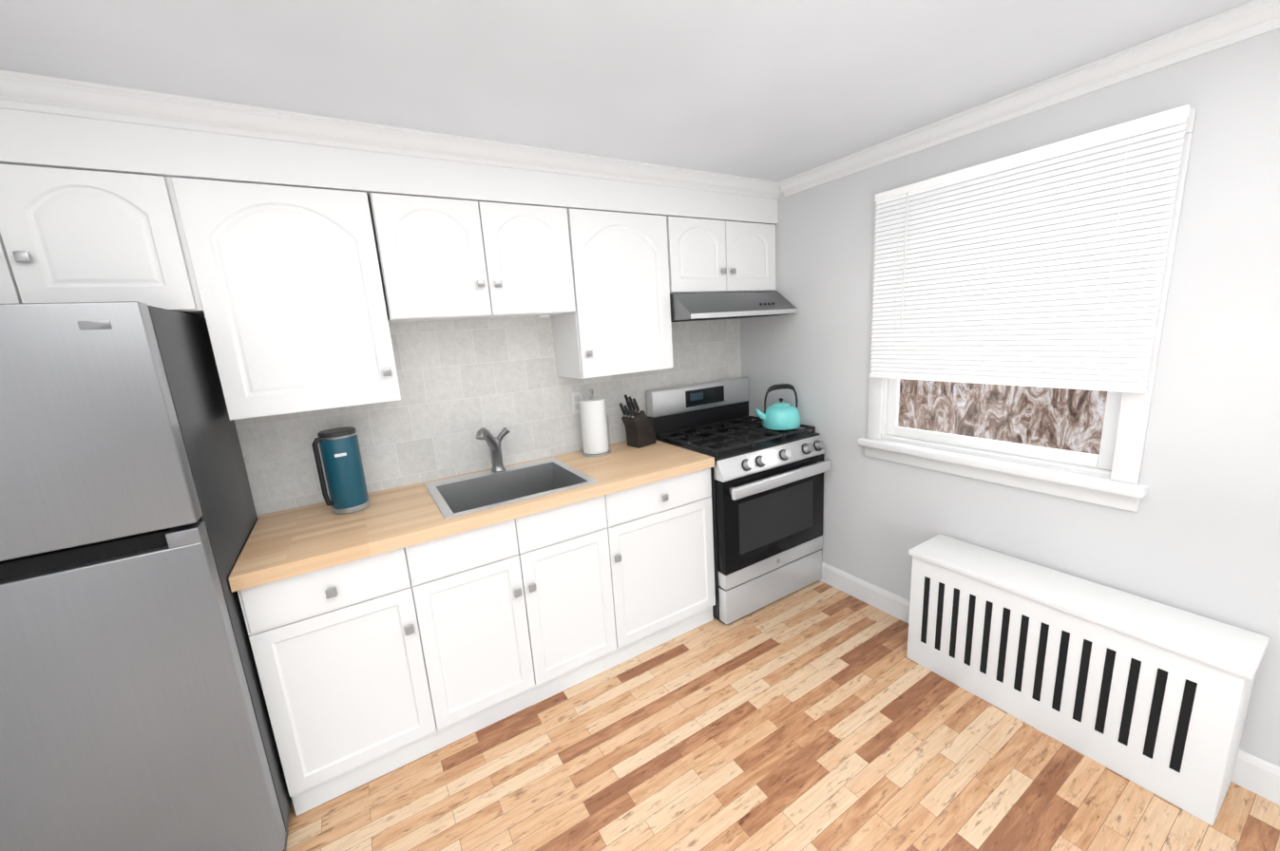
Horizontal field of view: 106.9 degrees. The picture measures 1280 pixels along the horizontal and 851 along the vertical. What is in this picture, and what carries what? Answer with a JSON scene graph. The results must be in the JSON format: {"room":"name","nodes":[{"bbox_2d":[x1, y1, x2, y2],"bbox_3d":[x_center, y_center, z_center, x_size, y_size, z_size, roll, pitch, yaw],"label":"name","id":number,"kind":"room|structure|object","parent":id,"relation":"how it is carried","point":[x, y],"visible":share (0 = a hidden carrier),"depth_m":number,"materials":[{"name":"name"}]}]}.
{"room":"kitchen","nodes":[
{"label":"kitchen","id":0,"kind":"room"},
{"bbox_2d":[0,0,1253,181],"bbox_3d":[0.461,-0.818,0.009,3.620,0.050,5.200,-10,13,-30],"label":"ceiling","id":1,"kind":"structure","parent":0,"point":[773,89],"depth_m":1.33,"materials":[{"name":"white paint"}]},
{"bbox_2d":[0,108,778,224],"bbox_3d":[-0.752,-1.016,1.994,3.418,0.202,0.336,-10,13,-30],"label":"bulkhead","id":2,"kind":"object","parent":1,"relation":"attached to","point":[38,139],"visible":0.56,"depth_m":1.61,"materials":[{"name":"white paint"}]},
{"bbox_2d":[0,69,783,199],"bbox_3d":[-0.652,-1.053,1.815,3.418,0.072,0.058,-10,13,-30],"label":"crown molding","id":3,"kind":"structure","parent":2,"relation":"attached to","point":[42,94],"depth_m":1.57,"materials":[{"name":"white paint"}]},
{"bbox_2d":[286,580,1279,850],"bbox_3d":[0.609,1.480,0.478,3.620,0.050,5.200,-10,13,-30],"label":"floor","id":4,"kind":"structure","parent":0,"point":[818,716],"depth_m":1.67,"materials":[{"name":"brown wood"}]},
{"bbox_2d":[0,301,291,850],"bbox_3d":[-1.653,0.543,1.408,0.761,1.695,0.720,-10,13,-30],"label":"refrigerator","id":5,"kind":"object","parent":4,"relation":"on","point":[134,715],"visible":1,"depth_m":1.19,"materials":[{"name":"grey metal"}]},
{"bbox_2d":[237,544,450,816],"bbox_3d":[-1.140,0.835,1.884,0.481,0.868,0.602,-10,13,-30],"label":"base cabinet","id":6,"kind":"object","parent":4,"relation":"on","point":[372,668],"depth_m":1.63,"materials":[{"name":"white paint"}]},
{"bbox_2d":[416,493,625,744],"bbox_3d":[-0.616,0.738,2.195,0.831,0.868,0.602,-10,13,-30],"label":"base cabinet","id":7,"kind":"object","parent":4,"relation":"on","point":[523,611],"depth_m":1.93,"materials":[{"name":"white paint"}]},
{"bbox_2d":[228,427,714,592],"bbox_3d":[-0.588,0.224,2.114,1.852,0.411,0.626,-10,13,-30],"label":"countertop","id":8,"kind":"structure","parent":7,"relation":"on","point":[282,544],"depth_m":1.90,"materials":[{"name":"beige wood"}]},
{"bbox_2d":[311,426,370,515],"bbox_3d":[-1.184,0.179,1.883,0.150,0.326,0.133,-10,13,-30],"label":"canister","id":9,"kind":"object","parent":8,"relation":"on","point":[343,468],"visible":1,"depth_m":1.84,"materials":[{"name":"teal metal"}]},
{"bbox_2d":[475,427,510,473],"bbox_3d":[-0.688,0.113,2.248,0.184,0.236,0.163,-10,13,-30],"label":"faucet","id":10,"kind":"object","parent":8,"relation":"on","point":[494,443],"depth_m":2.28,"materials":[{"name":"silver metal"}]},
{"bbox_2d":[423,457,599,552],"bbox_3d":[-0.582,0.339,2.140,0.630,0.174,0.535,-10,13,-30],"label":"sink","id":11,"kind":"object","parent":8,"relation":"in","point":[479,492],"depth_m":2.24,"materials":[{"name":"silver metal"}]},
{"bbox_2d":[578,389,611,457],"bbox_3d":[-0.245,-0.020,2.513,0.156,0.345,0.156,-10,13,-30],"label":"paper towel holder","id":12,"kind":"object","parent":8,"relation":"on","point":[594,427],"visible":1,"depth_m":2.47,"materials":[{"name":"white paper"}]},
{"bbox_2d":[619,394,656,448],"bbox_3d":[-0.017,-0.031,2.628,0.184,0.292,0.100,-14,15,-41],"label":"knife block","id":13,"kind":"object","parent":8,"relation":"on","point":[640,431],"visible":1,"depth_m":2.60,"materials":[{"name":"brown wood"}]},
{"bbox_2d":[613,467,715,661],"bbox_3d":[-0.037,0.631,2.538,0.616,0.868,0.602,-10,13,-30],"label":"base cabinet","id":14,"kind":"object","parent":4,"relation":"on","point":[665,537],"depth_m":2.30,"materials":[{"name":"white paint"}]},
{"bbox_2d":[646,377,830,624],"bbox_3d":[0.582,0.370,2.799,0.764,1.196,0.724,-10,13,-30],"label":"gas range","id":15,"kind":"object","parent":4,"relation":"on","point":[768,500],"visible":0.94,"depth_m":2.59,"materials":[{"name":"grey metal"}]},
{"bbox_2d":[754,383,801,430],"bbox_3d":[0.794,-0.112,2.724,0.259,0.249,0.216,-10,13,-30],"label":"kettle","id":16,"kind":"object","parent":15,"relation":"on","point":[780,415],"visible":1,"depth_m":2.68,"materials":[{"name":"teal metal"}]},
{"bbox_2d":[906,534,1270,825],"bbox_3d":[1.547,0.850,1.801,0.259,0.535,0.939,-10,13,-30],"label":"radiator cover","id":17,"kind":"object","parent":4,"relation":"on","point":[1152,697],"visible":1,"depth_m":1.61,"materials":[{"name":"white paint"}]},
{"bbox_2d":[740,27,1279,766],"bbox_3d":[2.030,0.054,1.130,0.100,2.300,5.000,-10,13,-30],"label":"wall","id":18,"kind":"structure","parent":0,"point":[1198,533],"depth_m":1.56,"materials":[{"name":"grey paint"}]},
{"bbox_2d":[857,104,1196,512],"bbox_3d":[1.423,-0.391,1.941,0.170,1.258,1.045,-10,13,-30],"label":"window unit","id":19,"kind":"structure","parent":18,"relation":"in","point":[1048,265],"depth_m":1.75,"materials":[{"name":"white paint"}]},
{"bbox_2d":[868,104,1191,393],"bbox_3d":[1.363,-0.584,1.861,0.046,0.842,0.964,-10,13,-30],"label":"blind","id":20,"kind":"object","parent":19,"relation":"attached to","point":[1049,265],"depth_m":1.73,"materials":[{"name":"white"}]},
{"bbox_2d":[778,0,1279,196],"bbox_3d":[1.996,-0.995,0.702,0.058,0.072,4.604,-10,13,-30],"label":"crown molding","id":21,"kind":"structure","parent":18,"relation":"attached to","point":[1251,19],"depth_m":1.58,"materials":[{"name":"white paint"}]},
{"bbox_2d":[819,562,1279,805],"bbox_3d":[2.049,1.130,1.318,0.016,0.118,4.998,-10,13,-30],"label":"baseboard","id":22,"kind":"structure","parent":18,"relation":"attached to","point":[1256,775],"depth_m":2.42,"materials":[{"name":"white paint"}]},
{"bbox_3d":[-0.801,-0.022,2.387,3.620,2.300,0.100,-10,13,-30],"label":"wall","id":23,"kind":"structure","parent":0,"visible":0},
{"bbox_2d":[0,163,209,315],"bbox_3d":[-1.801,-0.523,1.417,0.738,0.395,0.322,-10,13,-30],"label":"upper cabinet","id":24,"kind":"object","parent":23,"relation":"attached to","point":[66,236],"depth_m":1.37,"materials":[{"name":"white paint"}]},
{"bbox_2d":[174,177,401,420],"bbox_3d":[-1.259,-0.445,1.767,0.534,0.755,0.322,-10,13,-30],"label":"upper cabinet","id":25,"kind":"object","parent":23,"relation":"attached to","point":[299,298],"depth_m":1.62,"materials":[{"name":"white paint"}]},
{"bbox_2d":[364,192,581,323],"bbox_3d":[-0.713,-0.699,2.066,0.759,0.447,0.322,-10,13,-30],"label":"upper cabinet","id":26,"kind":"object","parent":23,"relation":"attached to","point":[438,259],"depth_m":1.91,"materials":[{"name":"white paint"}]},
{"bbox_2d":[233,316,741,517],"bbox_3d":[-0.454,-0.238,2.502,2.646,0.825,0.010,-10,13,-30],"label":"tile backsplash","id":27,"kind":"structure","parent":23,"relation":"attached to","point":[461,383],"depth_m":2.27,"materials":[{"name":"tile"}]},
{"bbox_2d":[570,391,582,414],"bbox_3d":[-0.341,-0.125,2.581,0.070,0.115,0.006,-10,13,-30],"label":"outlet","id":28,"kind":"object","parent":27,"relation":"attached to","point":[576,397],"visible":0.77,"depth_m":2.58,"materials":[{"name":"white plastic"}]},
{"bbox_2d":[552,209,673,379],"bbox_3d":[-0.153,-0.650,2.423,0.525,0.755,0.322,-10,13,-30],"label":"upper cabinet","id":29,"kind":"object","parent":23,"relation":"attached to","point":[623,326],"depth_m":2.28,"materials":[{"name":"white paint"}]},
{"bbox_2d":[668,216,775,293],"bbox_3d":[0.393,-0.941,2.714,0.771,0.371,0.322,-10,13,-30],"label":"upper cabinet","id":30,"kind":"object","parent":23,"relation":"attached to","point":[706,256],"depth_m":2.55,"materials":[{"name":"white paint"}]},
{"bbox_2d":[669,291,796,322],"bbox_3d":[0.445,-0.678,2.701,0.760,0.141,0.472,-10,13,-30],"label":"range hood","id":31,"kind":"object","parent":30,"relation":"attached to","point":[699,306],"visible":0.92,"depth_m":2.51,"materials":[{"name":"silver metal"}]},
{"label":"outside","id":32,"kind":"structure","parent":0,"visible":0},
{"bbox_2d":[897,379,1107,455],"bbox_3d":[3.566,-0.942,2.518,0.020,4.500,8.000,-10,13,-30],"label":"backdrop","id":33,"kind":"structure","parent":32,"point":[1041,410],"depth_m":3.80,"materials":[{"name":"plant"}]}
]}

